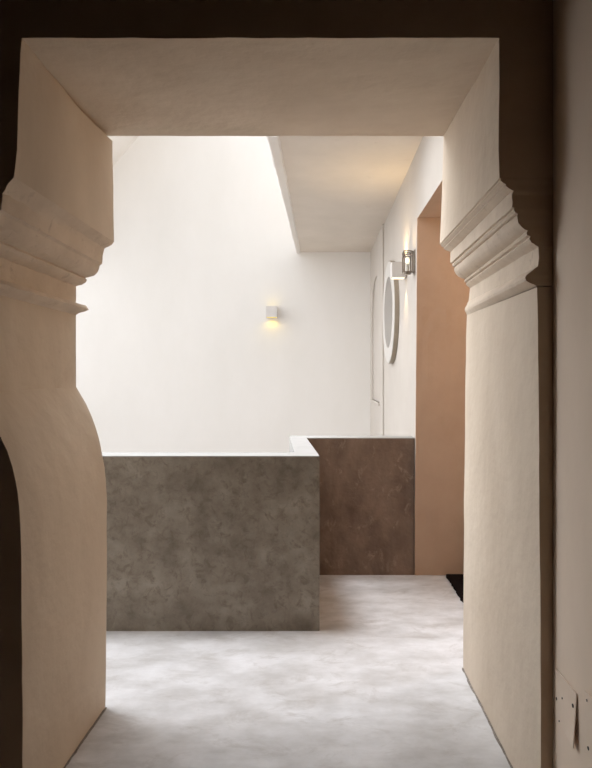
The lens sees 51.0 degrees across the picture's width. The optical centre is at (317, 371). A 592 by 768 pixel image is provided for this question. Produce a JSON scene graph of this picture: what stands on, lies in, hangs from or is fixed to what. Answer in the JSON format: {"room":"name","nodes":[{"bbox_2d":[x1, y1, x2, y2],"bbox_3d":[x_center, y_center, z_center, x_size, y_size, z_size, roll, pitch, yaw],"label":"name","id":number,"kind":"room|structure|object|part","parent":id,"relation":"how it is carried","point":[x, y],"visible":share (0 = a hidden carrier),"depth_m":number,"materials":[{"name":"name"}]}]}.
{"room":"hallway","nodes":[
{"label":"hallway","id":0,"kind":"room"},
{"bbox_2d":[108,136,137,164],"bbox_3d":[-2.684,-2.828,7.755,1.752,2.044,1.110,0,0,0],"label":"ceiling","id":1,"kind":"structure","parent":0,"point":[121,144],"depth_m":8.13,"materials":[{"name":"white paint"}]},
{"bbox_2d":[102,452,318,630],"bbox_3d":[-3.096,1.003,3.670,6.209,1.034,0.160,0,0,0],"label":"wall","id":2,"kind":"structure","parent":0,"point":[197,541],"depth_m":3.59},
{"bbox_2d":[76,136,369,451],"bbox_3d":[-2.592,0.250,8.425,7.617,8.300,0.250,0,0,0],"label":"wall","id":3,"kind":"structure","parent":0,"point":[178,350],"depth_m":8.30,"materials":[{"name":"white paint"}]},
{"bbox_2d":[266,306,277,317],"bbox_3d":[-0.611,-0.795,8.222,0.145,0.145,0.157,0,0,0],"label":"wall lamp","id":4,"kind":"object","parent":3,"relation":"attached to","point":[271,311],"visible":1,"depth_m":8.14,"materials":[{"name":"white"}]},
{"bbox_2d":[267,136,300,253],"bbox_3d":[-0.283,-1.700,6.245,0.088,0.233,4.111,0,0,1],"label":"trim","id":5,"kind":"structure","parent":3,"relation":"attached to","point":[274,142],"depth_m":5.15,"materials":[{"name":"white paint"}]},
{"bbox_2d":[0,0,552,767],"bbox_3d":[-1.600,-0.189,2.595,9.600,3.422,1.090,0,0,0],"label":"wall","id":6,"kind":"structure","parent":0,"point":[477,75],"depth_m":2.27,"materials":[{"name":"paint"}]},
{"bbox_2d":[0,177,113,314],"bbox_3d":[-1.105,-0.454,2.454,0.329,0.382,0.815,0,0,0],"label":"trim","id":7,"kind":"structure","parent":6,"relation":"attached to","point":[46,251],"depth_m":2.41,"materials":[{"name":"paint"}]},
{"bbox_2d":[63,707,106,767],"bbox_3d":[-0.968,1.499,2.410,0.031,0.004,0.722,0,0,2],"label":"baseboard","id":8,"kind":"structure","parent":6,"relation":"attached to","point":[105,708],"depth_m":2.53,"materials":[{"name":"grey"}]},
{"bbox_2d":[462,668,512,767],"bbox_3d":[0.741,1.499,2.595,0.036,0.004,1.090,0,0,0],"label":"baseboard","id":9,"kind":"structure","parent":6,"relation":"attached to","point":[463,670],"depth_m":2.70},
{"bbox_2d":[440,178,552,314],"bbox_3d":[0.715,-0.466,2.594,0.230,0.364,1.092,0,0,0],"label":"trim","id":10,"kind":"structure","parent":6,"relation":"attached to","point":[502,248],"depth_m":2.24,"materials":[{"name":"paint"}]},
{"bbox_2d":[66,575,510,767],"bbox_3d":[-1.600,1.625,1.075,9.600,0.250,7.350,0,0,0],"label":"floor","id":11,"kind":"structure","parent":0,"point":[381,682],"depth_m":2.91,"materials":[{"name":"grey concrete"}]},
{"bbox_2d":[446,574,463,601],"bbox_3d":[1.276,1.491,4.025,0.687,0.016,1.050,0,0,0],"label":"doormat","id":12,"kind":"object","parent":11,"relation":"on","point":[456,580],"visible":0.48,"depth_m":4.37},
{"bbox_2d":[290,438,315,451],"bbox_3d":[-0.108,1.003,4.165,0.134,1.034,0.844,0,0,-5],"label":"wall","id":13,"kind":"structure","parent":0,"point":[296,444],"depth_m":4.10,"materials":[{"name":"white paint"}]},
{"bbox_2d":[279,136,422,251],"bbox_3d":[0.192,-1.716,5.705,1.069,0.220,5.210,0,0,0],"label":"ceiling","id":14,"kind":"structure","parent":0,"point":[343,189],"depth_m":5.31,"materials":[{"name":"paint"}]},
{"bbox_2d":[290,436,413,574],"bbox_3d":[0.251,1.003,4.660,0.922,1.034,0.160,0,0,0],"label":"wall","id":15,"kind":"structure","parent":0,"point":[366,483],"depth_m":4.58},
{"bbox_2d":[414,218,469,574],"bbox_3d":[0.963,0.196,4.515,0.507,2.606,0.139,0,0,0],"label":"wall","id":16,"kind":"structure","parent":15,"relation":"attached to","point":[442,298],"depth_m":4.51,"materials":[{"name":"paint"}]},
{"bbox_2d":[373,136,443,572],"bbox_3d":[0.967,0.250,5.710,0.500,8.300,5.180,0,0,0],"label":"wall","id":17,"kind":"structure","parent":0,"point":[419,195],"depth_m":4.96,"materials":[{"name":"paint"}]},
{"bbox_2d":[371,399,379,405],"bbox_3d":[0.701,0.366,7.540,0.036,0.030,1.020,0,0,0],"label":"trim","id":18,"kind":"structure","parent":17,"relation":"attached to","point":[372,400],"depth_m":7.37,"materials":[{"name":"white"}]},
{"bbox_2d":[370,224,383,435],"bbox_3d":[0.711,1.397,7.510,0.020,6.006,1.580,0,0,0],"label":"wall","id":19,"kind":"structure","parent":17,"relation":"attached to","point":[377,251],"depth_m":7.18,"materials":[{"name":"white paint"}]},
{"bbox_2d":[383,261,398,363],"bbox_3d":[0.694,-0.570,5.940,0.044,0.980,0.980,0,0,0],"label":"wall mirror","id":20,"kind":"object","parent":17,"relation":"attached to","point":[391,286],"visible":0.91,"depth_m":5.75,"materials":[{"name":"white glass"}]},
{"bbox_3d":[0.674,-0.570,5.940,0.004,0.676,0.676,0,0,0],"label":"glass","id":21,"kind":"part","parent":20,"relation":"part of","materials":[{"name":"mirror"}]},
{"bbox_2d":[390,262,406,278],"bbox_3d":[0.656,-0.824,5.040,0.122,0.125,0.110,0,0,0],"label":"wall lamp","id":22,"kind":"object","parent":17,"relation":"attached to","point":[395,267],"visible":0.81,"depth_m":4.99,"materials":[{"name":"beige"}]},
{"bbox_2d":[402,249,414,274],"bbox_3d":[0.674,-0.812,4.605,0.086,0.178,0.092,0,0,0],"label":"wall lantern","id":23,"kind":"object","parent":17,"relation":"attached to","point":[411,253],"visible":1,"depth_m":4.59,"materials":[{"name":"silver metal"}]},
{"bbox_3d":[0.713,-0.817,4.605,0.008,0.170,0.092,0,0,0],"label":"plate","id":24,"kind":"part","parent":23,"relation":"part of","materials":[{"name":"silver metal"}]},
{"bbox_2d":[553,0,591,767],"bbox_3d":[0.902,-0.040,-0.276,0.250,3.120,4.649,0,0,0],"label":"wall","id":25,"kind":"structure","parent":0,"point":[572,19],"depth_m":1.90,"materials":[{"name":"paint"}]},
{"bbox_2d":[555,668,576,747],"bbox_3d":[0.768,1.044,1.934,0.014,0.163,0.163,0,0,0],"label":"cover plate","id":26,"kind":"object","parent":25,"relation":"attached to","point":[565,695],"visible":1,"depth_m":1.93,"materials":[{"name":"beige plastic"}]},
{"bbox_2d":[585,690,591,761],"bbox_3d":[0.772,1.010,1.719,0.005,0.179,0.150,0,0,0],"label":"cover plate","id":27,"kind":"object","parent":25,"relation":"attached to","point":[588,699],"visible":1,"depth_m":1.77,"materials":[{"name":"beige plastic"}]}
]}

